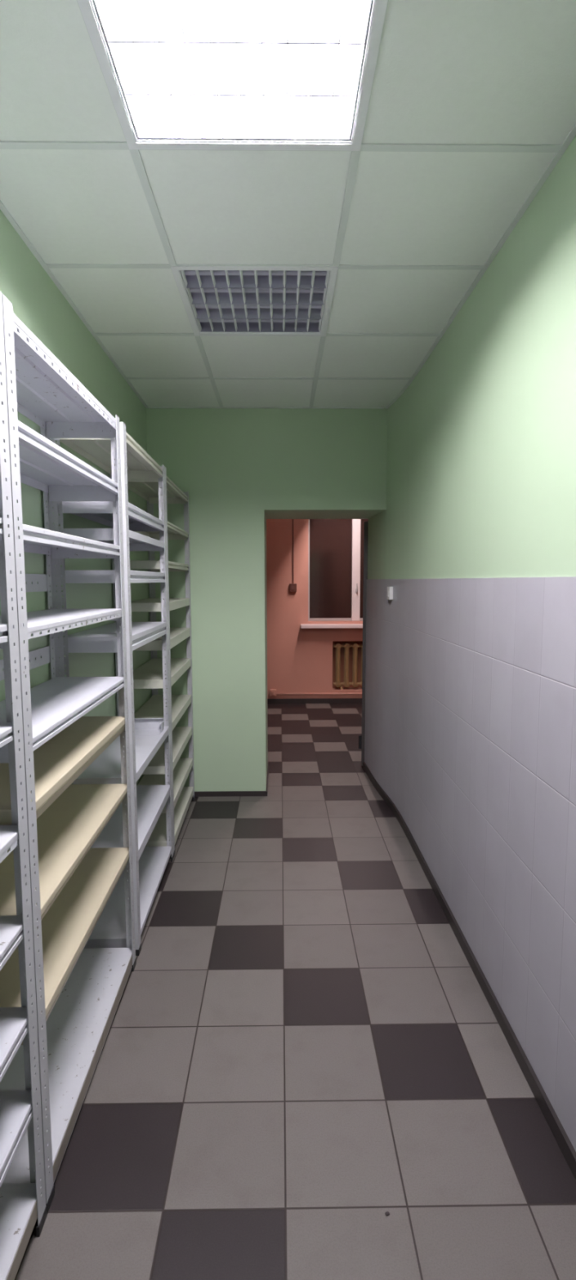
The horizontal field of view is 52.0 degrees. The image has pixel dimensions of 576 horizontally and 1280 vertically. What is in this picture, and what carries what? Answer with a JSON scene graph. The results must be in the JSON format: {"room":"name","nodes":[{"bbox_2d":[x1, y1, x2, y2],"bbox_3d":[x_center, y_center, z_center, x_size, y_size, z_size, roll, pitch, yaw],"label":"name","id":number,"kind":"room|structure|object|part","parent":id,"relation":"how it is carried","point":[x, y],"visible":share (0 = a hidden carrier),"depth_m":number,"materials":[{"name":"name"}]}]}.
{"room":"storage room","nodes":[
{"label":"storage room","id":0,"kind":"room"},
{"bbox_2d":[0,209,151,785],"bbox_3d":[-0.932,0.017,1.251,0.120,2.794,5.712,0,6,-2],"label":"wall","id":1,"kind":"structure","parent":0,"point":[36,300],"depth_m":2.49,"materials":[{"name":"green paint"}]},
{"bbox_2d":[146,408,387,791],"bbox_3d":[-0.205,-0.302,4.405,1.900,2.794,0.610,0,6,-1],"label":"wall","id":2,"kind":"structure","parent":0,"point":[239,468],"depth_m":4.04,"materials":[{"name":"green paint"}]},
{"bbox_2d":[194,764,268,796],"bbox_3d":[-0.550,1.072,4.533,0.796,0.034,0.622,0,6,-1],"label":"baseboard","id":3,"kind":"structure","parent":2,"relation":"attached to","point":[200,793],"depth_m":4.22,"materials":[{"name":"plastic"}]},
{"bbox_2d":[0,0,575,408],"bbox_3d":[-0.107,-1.270,0.964,1.794,0.020,6.046,0,6,-1],"label":"ceiling","id":4,"kind":"structure","parent":0,"point":[466,72],"depth_m":1.78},
{"bbox_2d":[77,0,387,151],"bbox_3d":[-0.112,-1.338,1.272,0.618,0.108,0.618,0,6,-1],"label":"ceiling lamp","id":5,"kind":"object","parent":4,"relation":"attached to","point":[178,74],"visible":1,"depth_m":1.39,"materials":[{"name":"plastic"}]},
{"bbox_2d":[170,266,337,336],"bbox_3d":[-0.127,-1.460,2.479,0.618,0.108,0.618,0,6,-1],"label":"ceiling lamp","id":6,"kind":"object","parent":4,"relation":"attached to","point":[217,300],"visible":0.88,"depth_m":2.47,"materials":[{"name":"metal"}]},
{"bbox_2d":[0,0,560,407],"bbox_3d":[-0.075,-1.257,0.959,1.660,0.004,6.058,0,6,-1],"label":"ceiling grid","id":7,"kind":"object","parent":4,"relation":"attached to","point":[354,156],"depth_m":1.90,"materials":[{"name":"metal"}]},
{"bbox_2d":[14,703,575,1279],"bbox_3d":[0.267,1.272,3.097,5.800,0.080,9.300,0,6,-1],"label":"floor","id":8,"kind":"structure","parent":0,"point":[302,1048],"depth_m":1.80,"materials":[{"name":"tile"}]},
{"bbox_2d":[0,291,47,1279],"bbox_3d":[-0.713,0.389,0.858,0.275,2.132,0.945,0,6,-2],"label":"shelving unit","id":9,"kind":"object","parent":8,"relation":"on","point":[21,1204],"visible":1,"depth_m":1.31,"materials":[{"name":"white metal"}]},
{"bbox_3d":[-0.714,0.033,0.823,0.265,0.045,0.930,0,6,-2],"label":"shelf","id":10,"kind":"part","parent":9,"relation":"part of","materials":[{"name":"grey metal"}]},
{"bbox_3d":[-0.715,-0.189,0.800,0.265,0.045,0.930,0,6,-2],"label":"shelf","id":11,"kind":"part","parent":9,"relation":"part of","materials":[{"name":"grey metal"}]},
{"bbox_3d":[-0.714,0.252,0.845,0.265,0.045,0.930,0,6,-2],"label":"shelf","id":12,"kind":"part","parent":9,"relation":"part of","materials":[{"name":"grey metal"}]},
{"bbox_3d":[-0.713,0.487,0.868,0.265,0.045,0.930,0,6,-2],"label":"shelf","id":13,"kind":"part","parent":9,"relation":"part of","materials":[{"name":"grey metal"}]},
{"bbox_3d":[-0.712,0.701,0.890,0.265,0.045,0.930,0,6,-2],"label":"shelf","id":14,"kind":"part","parent":9,"relation":"part of","materials":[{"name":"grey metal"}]},
{"bbox_3d":[-0.711,1.133,0.933,0.265,0.045,0.930,0,6,-2],"label":"shelf","id":15,"kind":"part","parent":9,"relation":"part of","materials":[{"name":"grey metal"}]},
{"bbox_3d":[-0.712,0.924,0.912,0.265,0.045,0.930,0,6,-2],"label":"shelf","id":16,"kind":"part","parent":9,"relation":"part of","materials":[{"name":"white metal"}]},
{"bbox_3d":[-0.711,1.379,0.958,0.265,0.050,0.930,0,6,-2],"label":"shelf","id":17,"kind":"part","parent":9,"relation":"part of","materials":[{"name":"white metal"}]},
{"bbox_2d":[0,293,136,1213],"bbox_3d":[-0.740,0.294,1.801,0.276,2.132,0.947,0,6,-2],"label":"shelving unit","id":18,"kind":"object","parent":8,"relation":"on","point":[79,990],"visible":0.9,"depth_m":1.82,"materials":[{"name":"white metal"}]},
{"bbox_3d":[-0.608,0.328,1.356,0.034,2.112,0.045,0,6,-2],"label":"post","id":19,"kind":"part","parent":18,"relation":"part of","materials":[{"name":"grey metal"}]},
{"bbox_3d":[-0.870,0.239,2.244,0.034,2.112,0.045,0,6,-2],"label":"post","id":20,"kind":"part","parent":18,"relation":"part of","materials":[{"name":"white metal"}]},
{"bbox_3d":[-0.740,-0.049,1.767,0.265,0.045,0.932,0,6,-2],"label":"shelf","id":21,"kind":"part","parent":18,"relation":"part of","materials":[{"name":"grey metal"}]},
{"bbox_3d":[-0.739,0.210,1.793,0.265,0.045,0.932,0,6,-2],"label":"shelf","id":22,"kind":"part","parent":18,"relation":"part of","materials":[{"name":"white metal"}]},
{"bbox_3d":[-0.739,0.367,1.809,0.265,0.053,0.932,0,6,-2],"label":"shelf","id":23,"kind":"part","parent":18,"relation":"part of","materials":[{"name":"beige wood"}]},
{"bbox_3d":[-0.741,-0.724,1.699,0.265,0.062,0.932,0,6,-2],"label":"shelf","id":24,"kind":"part","parent":18,"relation":"part of","materials":[{"name":"white metal"}]},
{"bbox_3d":[-0.738,0.630,1.835,0.265,0.045,0.932,0,6,-2],"label":"shelf","id":25,"kind":"part","parent":18,"relation":"part of","materials":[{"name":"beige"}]},
{"bbox_3d":[-0.737,0.891,1.861,0.265,0.052,0.932,0,6,-2],"label":"shelf","id":26,"kind":"part","parent":18,"relation":"part of","materials":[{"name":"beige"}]},
{"bbox_3d":[-0.741,-0.498,1.722,0.265,0.062,0.932,0,6,-2],"label":"shelf","id":27,"kind":"part","parent":18,"relation":"part of","materials":[{"name":"white metal"}]},
{"bbox_3d":[-0.736,1.308,1.903,0.265,0.055,0.932,0,6,-2],"label":"shelf","id":28,"kind":"part","parent":18,"relation":"part of","materials":[{"name":"white metal"}]},
{"bbox_3d":[-0.740,-0.281,1.744,0.265,0.045,0.932,0,6,-2],"label":"shelf","id":29,"kind":"part","parent":18,"relation":"part of","materials":[{"name":"white metal"}]},
{"bbox_3d":[-0.632,0.238,2.251,0.034,2.112,0.045,0,6,-2],"label":"post","id":30,"kind":"part","parent":18,"relation":"part of","materials":[{"name":"white metal"}]},
{"bbox_2d":[50,422,173,955],"bbox_3d":[-0.765,0.198,2.750,0.275,2.132,0.863,0,6,-2],"label":"shelving unit","id":31,"kind":"object","parent":8,"relation":"on","point":[148,802],"visible":0.52,"depth_m":2.58,"materials":[{"name":"white metal"}]},
{"bbox_3d":[-0.873,0.230,2.341,0.034,2.112,0.045,0,6,-2],"label":"post","id":32,"kind":"part","parent":31,"relation":"part of","materials":[{"name":"white metal"}]},
{"bbox_3d":[-0.766,-0.552,2.675,0.265,0.050,0.848,0,6,-2],"label":"shelf","id":33,"kind":"part","parent":31,"relation":"part of","materials":[{"name":"white metal"}]},
{"bbox_3d":[-0.767,-0.821,2.648,0.265,0.045,0.848,0,6,-2],"label":"shelf","id":34,"kind":"part","parent":31,"relation":"part of","materials":[{"name":"white metal"}]},
{"bbox_3d":[-0.766,-0.287,2.701,0.265,0.050,0.848,0,6,-2],"label":"shelf","id":35,"kind":"part","parent":31,"relation":"part of","materials":[{"name":"white metal"}]},
{"bbox_3d":[-0.766,-0.448,2.685,0.265,0.045,0.848,0,6,-2],"label":"shelf","id":36,"kind":"part","parent":31,"relation":"part of","materials":[{"name":"white metal"}]},
{"bbox_3d":[-0.765,-0.024,2.728,0.265,0.062,0.848,0,6,-2],"label":"shelf","id":37,"kind":"part","parent":31,"relation":"part of","materials":[{"name":"white metal"}]},
{"bbox_3d":[-0.895,0.148,3.151,0.034,2.112,0.045,0,6,-2],"label":"post","id":38,"kind":"part","parent":31,"relation":"part of","materials":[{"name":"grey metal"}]},
{"bbox_3d":[-0.764,0.533,2.784,0.265,0.045,0.848,0,6,-2],"label":"shelf","id":39,"kind":"part","parent":31,"relation":"part of","materials":[{"name":"white metal"}]},
{"bbox_3d":[-0.762,1.210,2.852,0.265,0.045,0.848,0,6,-2],"label":"shelf","id":40,"kind":"part","parent":31,"relation":"part of","materials":[{"name":"white metal"}]},
{"bbox_3d":[-0.635,0.229,2.347,0.034,2.112,0.045,0,6,-2],"label":"post","id":41,"kind":"part","parent":31,"relation":"part of","materials":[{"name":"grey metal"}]},
{"bbox_3d":[-0.763,0.861,2.817,0.265,0.045,0.848,0,6,-2],"label":"shelf","id":42,"kind":"part","parent":31,"relation":"part of","materials":[{"name":"white metal"}]},
{"bbox_2d":[134,718,164,734],"bbox_3d":[-0.775,0.450,3.081,0.238,0.060,0.110,0,6,-2],"label":"metal tray","id":43,"kind":"object","parent":31,"relation":"on","point":[142,726],"visible":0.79,"depth_m":3.13,"materials":[{"name":"white metal"}]},
{"bbox_3d":[-0.657,0.147,3.158,0.034,2.112,0.045,0,6,-2],"label":"post","id":44,"kind":"part","parent":31,"relation":"part of","materials":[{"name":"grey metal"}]},
{"bbox_2d":[127,466,194,856],"bbox_3d":[-0.789,0.110,3.631,0.275,2.132,0.897,0,6,-2],"label":"shelving unit","id":45,"kind":"object","parent":8,"relation":"on","point":[148,675],"visible":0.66,"depth_m":3.63,"materials":[{"name":"white metal"}]},
{"bbox_3d":[-0.919,0.058,4.049,0.034,2.112,0.045,0,6,-2],"label":"post","id":46,"kind":"part","parent":45,"relation":"part of","materials":[{"name":"white metal"}]},
{"bbox_3d":[-0.791,-0.895,3.529,0.265,0.045,0.882,0,6,-2],"label":"shelf","id":47,"kind":"part","parent":45,"relation":"part of","materials":[{"name":"white metal"}]},
{"bbox_3d":[-0.790,-0.444,3.575,0.265,0.045,0.882,0,6,-2],"label":"shelf","id":48,"kind":"part","parent":45,"relation":"part of","materials":[{"name":"white metal"}]},
{"bbox_3d":[-0.789,-0.219,3.598,0.265,0.047,0.882,0,6,-2],"label":"shelf","id":49,"kind":"part","parent":45,"relation":"part of","materials":[{"name":"white metal"}]},
{"bbox_3d":[-0.790,-0.657,3.553,0.265,0.045,0.882,0,6,-2],"label":"shelf","id":50,"kind":"part","parent":45,"relation":"part of","materials":[{"name":"white metal"}]},
{"bbox_3d":[-0.788,0.195,3.639,0.265,0.050,0.882,0,6,-2],"label":"shelf","id":51,"kind":"part","parent":45,"relation":"part of","materials":[{"name":"white metal"}]},
{"bbox_3d":[-0.789,-0.014,3.618,0.265,0.055,0.882,0,6,-2],"label":"shelf","id":52,"kind":"part","parent":45,"relation":"part of","materials":[{"name":"white metal"}]},
{"bbox_3d":[-0.788,0.447,3.665,0.265,0.045,0.882,0,6,-2],"label":"shelf","id":53,"kind":"part","parent":45,"relation":"part of","materials":[{"name":"white metal"}]},
{"bbox_3d":[-0.787,0.896,3.710,0.265,0.045,0.882,0,6,-2],"label":"shelf","id":54,"kind":"part","parent":45,"relation":"part of","materials":[{"name":"white metal"}]},
{"bbox_3d":[-0.787,0.673,3.687,0.265,0.045,0.882,0,6,-2],"label":"shelf","id":55,"kind":"part","parent":45,"relation":"part of","materials":[{"name":"white metal"}]},
{"bbox_3d":[-0.658,0.141,3.211,0.034,2.112,0.045,0,6,-2],"label":"post","id":56,"kind":"part","parent":45,"relation":"part of","materials":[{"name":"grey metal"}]},
{"bbox_3d":[-0.786,1.106,3.731,0.265,0.050,0.882,0,6,-2],"label":"shelf","id":57,"kind":"part","parent":45,"relation":"part of","materials":[{"name":"white metal"}]},
{"bbox_3d":[-0.681,0.057,4.055,0.034,2.112,0.045,0,6,-2],"label":"post","id":58,"kind":"part","parent":45,"relation":"part of","materials":[{"name":"white metal"}]},
{"bbox_2d":[266,519,362,698],"bbox_3d":[0.207,-0.558,7.435,5.400,2.694,0.300,0,6,-1],"label":"wall","id":59,"kind":"structure","parent":0,"point":[300,660],"depth_m":7.33,"materials":[{"name":"paint"}]},
{"bbox_2d":[288,519,296,591],"bbox_3d":[0.060,-1.236,7.187,0.088,1.292,0.052,0,6,-1],"label":"junction box","id":60,"kind":"object","parent":59,"relation":"attached to","point":[292,587],"visible":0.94,"depth_m":7.22,"materials":[{"name":"brown plastic"}]},
{"bbox_2d":[266,697,361,703],"bbox_3d":[0.212,0.767,7.410,5.400,0.062,0.014,0,6,-1],"label":"baseboard","id":61,"kind":"structure","parent":59,"relation":"attached to","point":[336,700],"depth_m":7.41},
{"bbox_2d":[270,688,361,696],"bbox_3d":[1.145,0.655,7.383,2.735,0.085,0.068,0,6,-1],"label":"pipe","id":62,"kind":"object","parent":59,"relation":"attached to","point":[273,691],"visible":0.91,"depth_m":7.37,"materials":[{"name":"paint"}]},
{"bbox_2d":[300,519,368,628],"bbox_3d":[0.890,-0.887,7.305,1.475,1.570,0.390,0,6,-1],"label":"window","id":63,"kind":"structure","parent":59,"relation":"in","point":[335,546],"depth_m":7.37,"materials":[{"name":"grey plastic"}]},
{"bbox_3d":[0.531,-0.926,7.380,0.526,1.305,0.006,0,6,-1],"label":"pane","id":64,"kind":"part","parent":63,"relation":"part of","materials":[{"name":"clear glass"}]},
{"bbox_3d":[0.892,-0.176,7.306,1.475,0.045,0.250,0,6,-1],"label":"sill","id":65,"kind":"part","parent":63,"relation":"part of","materials":[{"name":"white plastic"}]},
{"bbox_3d":[1.186,-0.929,7.388,0.580,1.305,0.006,0,6,-1],"label":"pane","id":66,"kind":"part","parent":63,"relation":"part of","materials":[{"name":"clear glass"}]},
{"bbox_2d":[332,640,362,688],"bbox_3d":[1.011,0.304,7.552,0.915,0.620,0.020,0,6,-1],"label":"wall niche","id":67,"kind":"object","parent":59,"relation":"in","point":[341,642],"depth_m":7.54,"materials":[{"name":"paint"}]},
{"bbox_2d":[333,643,362,689],"bbox_3d":[1.007,0.331,7.454,0.864,0.586,0.116,0,6,-1],"label":"radiator","id":68,"kind":"object","parent":59,"relation":"attached to","point":[354,663],"visible":0.4,"depth_m":7.41,"materials":[{"name":"brown metal"}]},
{"bbox_2d":[364,135,575,1151],"bbox_3d":[0.783,-0.020,1.576,0.236,2.794,6.320,0,6,-1],"label":"wall","id":69,"kind":"structure","parent":0,"point":[469,734],"depth_m":2.05,"materials":[{"name":"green paint"}]},
{"bbox_2d":[0,122,575,408],"bbox_3d":[-0.082,-1.274,1.132,1.670,0.004,5.710,0,6,-1],"label":"trim","id":70,"kind":"structure","parent":69,"relation":"attached to","point":[571,134],"depth_m":2.20,"materials":[{"name":"metal"}]},
{"bbox_2d":[358,521,368,765],"bbox_3d":[0.692,0.011,5.175,0.090,1.988,0.854,1,6,9],"label":"door","id":71,"kind":"structure","parent":69,"relation":"in","point":[361,744],"depth_m":4.76,"materials":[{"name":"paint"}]},
{"bbox_2d":[386,586,392,600],"bbox_3d":[0.675,-0.309,3.926,0.030,0.091,0.064,-1,6,-6],"label":"wall switch","id":72,"kind":"object","parent":69,"relation":"attached to","point":[389,589],"visible":1,"depth_m":3.90,"materials":[{"name":"white plastic"}]},
{"bbox_2d":[362,761,575,1180],"bbox_3d":[0.734,1.344,1.713,0.075,0.052,6.321,0,6,-1],"label":"baseboard","id":73,"kind":"structure","parent":69,"relation":"attached to","point":[561,1138],"depth_m":2.07,"materials":[{"name":"grey plastic"}]}
]}

